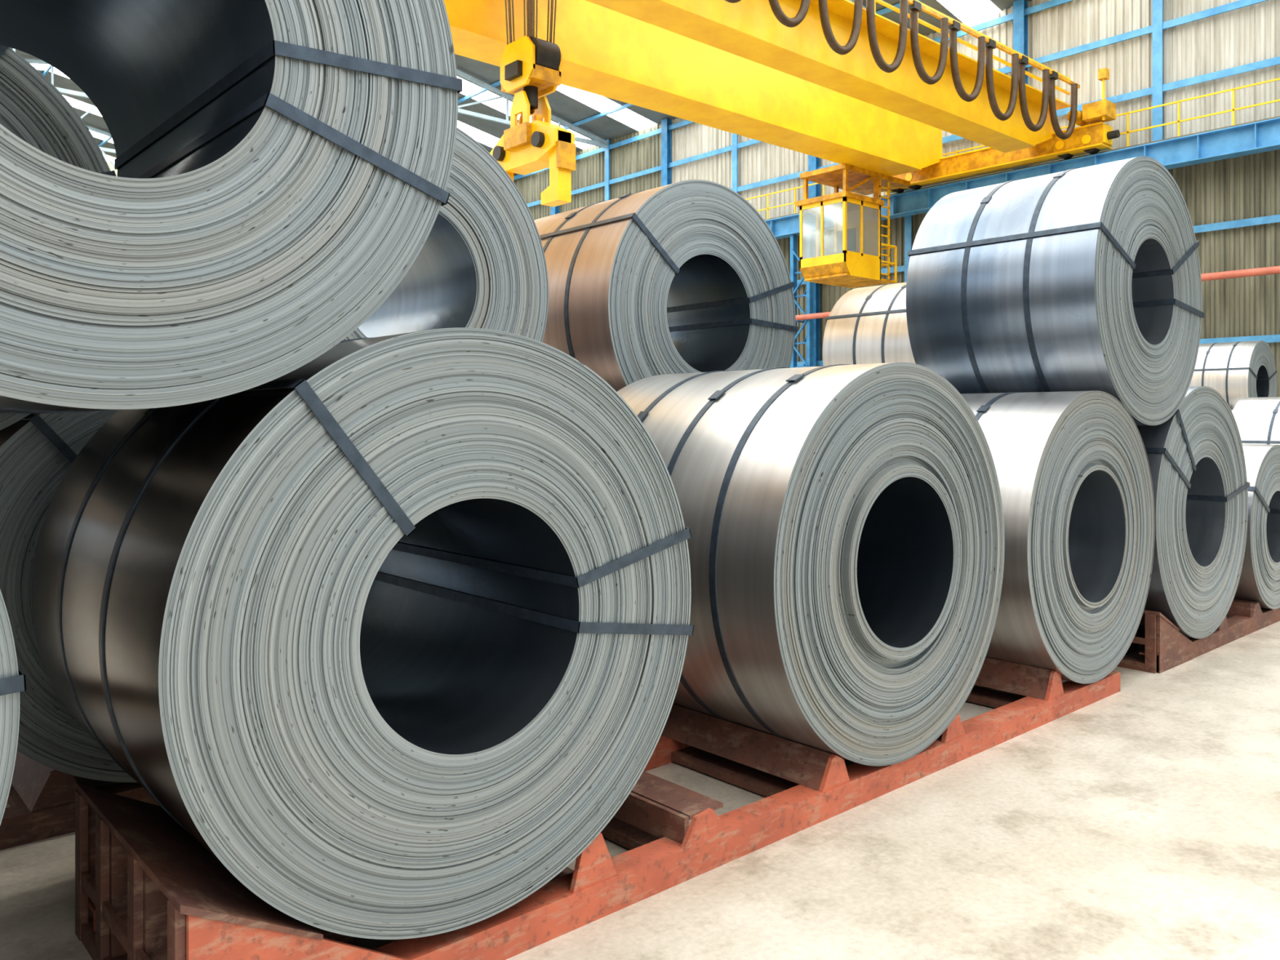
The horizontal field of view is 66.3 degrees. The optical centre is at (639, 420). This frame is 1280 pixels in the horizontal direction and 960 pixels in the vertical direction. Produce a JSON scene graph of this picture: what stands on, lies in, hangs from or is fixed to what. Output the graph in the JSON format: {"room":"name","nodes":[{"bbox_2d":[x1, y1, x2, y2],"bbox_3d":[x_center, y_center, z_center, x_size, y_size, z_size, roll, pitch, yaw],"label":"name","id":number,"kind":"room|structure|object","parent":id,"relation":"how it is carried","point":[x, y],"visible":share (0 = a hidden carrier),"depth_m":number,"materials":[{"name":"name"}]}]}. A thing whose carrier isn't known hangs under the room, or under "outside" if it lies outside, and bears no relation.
{"room":"steel coil warehouse","nodes":[
{"label":"steel coil warehouse","id":0,"kind":"room"},
{"bbox_2d":[24,58,115,153],"bbox_3d":[-24.612,-13.341,41.015,35.847,3.421,0.120,0,0,-42],"label":"roof truss","id":1,"kind":"object","parent":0,"point":[31,61],"depth_m":41.02,"materials":[{"name":"metal"}]},
{"bbox_2d":[85,124,117,170],"bbox_3d":[-29.533,-13.341,46.542,35.847,3.421,0.120,0,0,-42],"label":"roof truss","id":2,"kind":"object","parent":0,"point":[91,128],"depth_m":48.93,"materials":[{"name":"metal"}]},
{"bbox_2d":[106,160,117,176],"bbox_3d":[-33.142,-6.805,50.794,36.040,16.790,0.050,0,0,-42],"label":"wall","id":3,"kind":"structure","parent":0,"point":[111,166],"depth_m":54.25,"materials":[{"name":"beige metal"}]},
{"bbox_2d":[41,0,921,146],"bbox_3d":[-8.571,-13.688,23.163,32.090,2.964,74.000,0,0,-42],"label":"roof","id":4,"kind":"structure","parent":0,"point":[886,10],"depth_m":39.07,"materials":[{"name":"grey metal"}]},
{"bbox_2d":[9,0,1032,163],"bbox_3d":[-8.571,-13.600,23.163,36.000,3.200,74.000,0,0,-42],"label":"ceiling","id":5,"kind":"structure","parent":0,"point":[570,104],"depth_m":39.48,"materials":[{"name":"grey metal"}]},
{"bbox_2d":[13,48,89,98],"bbox_3d":[-19.692,-13.341,35.488,35.847,3.421,0.120,0,0,-42],"label":"skylight","id":6,"kind":"object","parent":5,"relation":"in","point":[61,90],"depth_m":34.92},
{"bbox_2d":[456,69,607,148],"bbox_3d":[-14.771,-13.341,29.961,35.847,3.421,0.120,0,0,-42],"label":"roof truss","id":7,"kind":"object","parent":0,"point":[599,142],"depth_m":38.31,"materials":[{"name":"metal"}]},
{"bbox_2d":[0,615,1279,959],"bbox_3d":[-8.122,1.590,16.869,44.300,0.001,84.000,0,0,-42],"label":"floor","id":8,"kind":"structure","parent":0,"point":[1140,821],"depth_m":3.51,"materials":[{"name":"concrete"}]},
{"bbox_2d":[0,751,160,850],"bbox_3d":[-1.590,1.465,5.245,8.600,0.251,1.390,0,0,-42],"label":"storage rack","id":9,"kind":"object","parent":8,"relation":"on","point":[41,800],"visible":0.05,"depth_m":3.76,"materials":[{"name":"brown metal"}]},
{"bbox_2d":[0,409,137,782],"bbox_3d":[-2.351,0.629,4.567,1.680,1.676,1.474,0,0,-42],"label":"coil","id":10,"kind":"object","parent":9,"relation":"on","point":[37,451],"visible":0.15,"depth_m":3.68,"materials":[{"name":"silver metal"}]},
{"bbox_2d":[0,44,115,430],"bbox_3d":[-3.113,-0.680,3.856,1.651,1.645,1.424,0,0,-42],"label":"coil","id":11,"kind":"object","parent":10,"relation":"on","point":[32,108],"visible":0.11,"depth_m":3.68,"materials":[{"name":"silver metal"}]},
{"bbox_3d":[-0.813,0.629,5.937,1.677,1.679,1.474,0,0,-42],"label":"coil","id":12,"kind":"object","parent":9,"relation":"on","visible":0},
{"bbox_2d":[342,127,548,342],"bbox_3d":[-1.565,-0.680,5.234,1.645,1.651,1.424,0,0,-42],"label":"coil","id":13,"kind":"object","parent":12,"relation":"on","point":[482,262],"visible":0.19,"depth_m":5.07,"materials":[{"name":"silver metal"}]},
{"bbox_2d":[533,179,798,391],"bbox_3d":[-0.025,-0.661,6.605,1.663,1.657,1.424,0,0,-42],"label":"coil","id":14,"kind":"object","parent":12,"relation":"on","point":[689,276],"visible":0.54,"depth_m":5.97,"materials":[{"name":"silver metal"}]},
{"bbox_2d":[551,205,559,215],"bbox_3d":[-4.116,-5.205,44.401,0.948,13.590,0.840,0,0,-42],"label":"steel column","id":15,"kind":"structure","parent":8,"relation":"on","point":[555,210],"depth_m":44.61,"materials":[{"name":"blue metal"}]},
{"bbox_2d":[75,657,1119,959],"bbox_3d":[0.539,1.357,4.388,5.219,0.465,1.022,0,0,-42],"label":"storage rack","id":16,"kind":"object","parent":8,"relation":"on","point":[146,888],"visible":0.54,"depth_m":3.16,"materials":[{"name":"red metal"}]},
{"bbox_2d":[31,327,693,939],"bbox_3d":[-0.943,0.586,3.345,1.716,1.708,1.474,0,0,-42],"label":"coil","id":17,"kind":"object","parent":16,"relation":"on","point":[394,628],"visible":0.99,"depth_m":2.73,"materials":[{"name":"grey metal"}]},
{"bbox_2d":[0,0,462,413],"bbox_3d":[-1.646,-0.895,2.719,1.760,1.750,1.474,0,0,-42],"label":"coil","id":18,"kind":"object","parent":17,"relation":"on","point":[282,166],"visible":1,"depth_m":2.46,"materials":[{"name":"silver metal"}]},
{"bbox_2d":[617,362,1004,765],"bbox_3d":[0.664,0.610,4.775,1.735,1.729,1.490,0,0,-42],"label":"coil","id":19,"kind":"object","parent":16,"relation":"on","point":[845,522],"visible":0.8,"depth_m":4.10,"materials":[{"name":"silver metal"}]},
{"bbox_2d":[960,391,1155,684],"bbox_3d":[2.123,0.649,6.006,1.636,1.640,1.360,0,0,-42],"label":"coil","id":20,"kind":"object","parent":16,"relation":"on","point":[1073,469],"visible":0.62,"depth_m":5.38,"materials":[{"name":"silver metal"}]},
{"bbox_2d":[906,155,1204,425],"bbox_3d":[2.751,-0.790,6.479,1.648,1.651,1.244,0,0,-42],"label":"coil","id":21,"kind":"object","parent":20,"relation":"on","point":[1087,278],"visible":0.94,"depth_m":5.97,"materials":[{"name":"silver metal"}]},
{"bbox_2d":[661,118,671,186],"bbox_3d":[0.805,-5.205,38.873,0.948,13.590,0.840,0,0,-42],"label":"steel column","id":22,"kind":"structure","parent":8,"relation":"on","point":[665,135],"depth_m":39.06,"materials":[{"name":"blue metal"}]},
{"bbox_2d":[790,155,820,368],"bbox_3d":[5.725,-5.205,33.346,0.948,13.590,0.840,0,0,-42],"label":"steel column","id":23,"kind":"structure","parent":8,"relation":"on","point":[812,291],"depth_m":33.31,"materials":[{"name":"metal"}]},
{"bbox_2d":[1013,0,1027,169],"bbox_3d":[10.646,-5.205,27.819,0.948,13.590,0.840,0,0,-42],"label":"steel column","id":24,"kind":"structure","parent":8,"relation":"on","point":[1020,20],"depth_m":27.98,"materials":[{"name":"blue metal"}]},
{"bbox_2d":[1116,598,1279,673],"bbox_3d":[4.127,1.395,7.776,3.494,0.390,1.292,0,0,-42],"label":"storage rack","id":25,"kind":"object","parent":8,"relation":"on","point":[1166,648],"visible":0.3,"depth_m":6.44,"materials":[{"name":"brown metal"}]},
{"bbox_2d":[1136,386,1249,638],"bbox_3d":[3.377,0.617,7.123,1.712,1.704,1.374,0,0,-42],"label":"coil","id":26,"kind":"object","parent":25,"relation":"on","point":[1196,458],"visible":0.48,"depth_m":6.59,"materials":[{"name":"silver metal"}]},
{"bbox_2d":[1234,444,1279,608],"bbox_3d":[4.545,0.829,8.129,1.288,1.288,1.324,0,0,-42],"label":"coil","id":27,"kind":"object","parent":25,"relation":"on","point":[1260,577],"visible":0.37,"depth_m":7.45,"materials":[{"name":"silver metal"}]},
{"bbox_3d":[3.081,1.456,11.278,3.800,0.268,1.190,0,0,-42],"label":"storage rack","id":28,"kind":"object","parent":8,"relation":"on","visible":0},
{"bbox_3d":[3.678,0.629,11.809,1.646,1.650,1.274,0,0,-42],"label":"coil","id":29,"kind":"object","parent":28,"relation":"on","visible":0},
{"bbox_2d":[822,282,915,365],"bbox_3d":[3.119,-0.770,11.312,1.646,1.650,1.274,0,0,-42],"label":"coil","id":30,"kind":"object","parent":29,"relation":"on","point":[868,325],"visible":0.3,"depth_m":10.89,"materials":[{"name":"silver metal"}]},
{"bbox_3d":[8.670,1.472,12.820,2.000,0.236,1.180,0,0,-42],"label":"storage rack","id":31,"kind":"object","parent":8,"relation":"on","visible":0},
{"bbox_2d":[1231,396,1279,444],"bbox_3d":[8.623,0.579,12.797,1.789,1.787,1.274,0,0,-42],"label":"coil","id":32,"kind":"object","parent":31,"relation":"on","point":[1257,420],"visible":0.29,"depth_m":12.58,"materials":[{"name":"silver metal"}]},
{"bbox_3d":[25.407,-5.205,11.238,0.948,13.590,0.840,0,0,-42],"label":"steel column","id":33,"kind":"structure","parent":8,"relation":"on","visible":0},
{"bbox_2d":[764,115,1279,239],"bbox_3d":[4.201,-6.675,34.533,0.440,0.710,74.000,0,0,-42],"label":"beam","id":34,"kind":"structure","parent":33,"relation":"on","point":[1261,135],"depth_m":25.33,"materials":[{"name":"metal"}]},
{"bbox_2d":[444,0,1119,288],"bbox_3d":[-2.379,-6.930,17.148,33.150,6.340,7.580,0,0,-42],"label":"crane","id":35,"kind":"object","parent":34,"relation":"on","point":[847,84],"visible":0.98,"depth_m":21.77,"materials":[{"name":"metal"}]},
{"bbox_2d":[513,0,1279,396],"bbox_3d":[4.822,-5.355,35.153,0.050,13.890,74.100,0,0,-42],"label":"wall","id":36,"kind":"structure","parent":0,"point":[1246,186],"depth_m":25.64,"materials":[{"name":"beige metal"}]},
{"bbox_2d":[604,138,609,200],"bbox_3d":[-1.356,-5.205,41.904,0.180,13.590,0.240,0,0,-42],"label":"wall post","id":37,"kind":"object","parent":36,"relation":"attached to","point":[606,150],"depth_m":41.83,"materials":[{"name":"blue metal"}]},
{"bbox_2d":[732,133,737,193],"bbox_3d":[3.565,-5.205,36.377,0.180,13.590,0.240,0,0,-42],"label":"wall post","id":38,"kind":"object","parent":36,"relation":"attached to","point":[735,137],"depth_m":36.32,"materials":[{"name":"blue metal"}]},
{"bbox_2d":[513,0,1074,180],"bbox_3d":[4.766,-11.650,35.036,0.128,0.180,74.000,0,0,-42],"label":"beam","id":39,"kind":"structure","parent":36,"relation":"attached to","point":[1052,3],"depth_m":30.00,"materials":[{"name":"metal"}]},
{"bbox_2d":[526,0,1268,207],"bbox_3d":[4.766,-10.150,35.036,0.128,0.180,74.000,0,0,-42],"label":"beam","id":40,"kind":"structure","parent":36,"relation":"attached to","point":[1241,3],"depth_m":26.80,"materials":[{"name":"metal"}]},
{"bbox_2d":[904,189,911,282],"bbox_3d":[8.485,-5.205,30.849,0.180,13.590,0.240,0,0,-42],"label":"wall post","id":41,"kind":"object","parent":36,"relation":"attached to","point":[908,220],"depth_m":30.81,"materials":[{"name":"blue metal"}]},
{"bbox_2d":[730,56,1279,191],"bbox_3d":[4.766,-8.550,35.036,0.128,0.180,74.000,0,0,-42],"label":"beam","id":42,"kind":"structure","parent":36,"relation":"attached to","point":[1276,60],"depth_m":25.43,"materials":[{"name":"metal"}]},
{"bbox_2d":[745,77,1279,218],"bbox_3d":[4.525,-7.495,34.809,0.550,1.050,74.020,0,0,-42],"label":"walkway railing","id":43,"kind":"object","parent":36,"relation":"attached to","point":[1233,109],"visible":0.08,"depth_m":24.70,"materials":[{"name":"yellow metal"}]},
{"bbox_2d":[796,334,1279,366],"bbox_3d":[4.766,-1.950,35.036,0.128,0.180,74.000,0,0,-42],"label":"beam","id":44,"kind":"structure","parent":36,"relation":"attached to","point":[1269,338],"depth_m":23.90,"materials":[{"name":"metal"}]},
{"bbox_2d":[796,214,1279,285],"bbox_3d":[4.766,-4.800,35.036,0.128,0.180,74.000,0,0,-42],"label":"beam","id":45,"kind":"structure","parent":36,"relation":"attached to","point":[1276,218],"depth_m":24.05,"materials":[{"name":"blue metal"}]},
{"bbox_2d":[1152,0,1162,141],"bbox_3d":[13.405,-5.205,25.322,0.180,13.590,0.240,0,0,-42],"label":"wall post","id":46,"kind":"object","parent":36,"relation":"attached to","point":[1157,4],"depth_m":25.27,"materials":[{"name":"blue metal"}]},
{"bbox_2d":[795,266,1279,323],"bbox_3d":[4.336,-3.422,34.653,1.040,0.235,74.000,0,0,-42],"label":"pipe","id":47,"kind":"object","parent":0,"point":[1274,269],"depth_m":23.16,"materials":[{"name":"red metal"}]},
{"bbox_3d":[-2.866,1.468,1.813,2.530,0.244,1.120,0,0,-42],"label":"storage rack","id":48,"kind":"object","parent":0,"visible":0},
{"bbox_2d":[0,590,26,825],"bbox_3d":[-2.431,0.594,2.020,1.754,1.747,1.474,0,0,-42],"label":"coil","id":49,"kind":"object","parent":48,"relation":"on","point":[12,679],"visible":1,"depth_m":2.04,"materials":[{"name":"grey metal"}]},
{"bbox_3d":[10.408,0.631,17.935,1.672,1.664,1.174,0,0,-42],"label":"coil","id":50,"kind":"object","parent":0,"visible":0},
{"bbox_2d":[1189,340,1276,409],"bbox_3d":[11.193,-0.654,18.633,1.672,1.664,1.174,0,0,-42],"label":"coil","id":51,"kind":"object","parent":50,"relation":"on","point":[1237,371],"visible":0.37,"depth_m":18.09,"materials":[{"name":"silver metal"}]}
]}

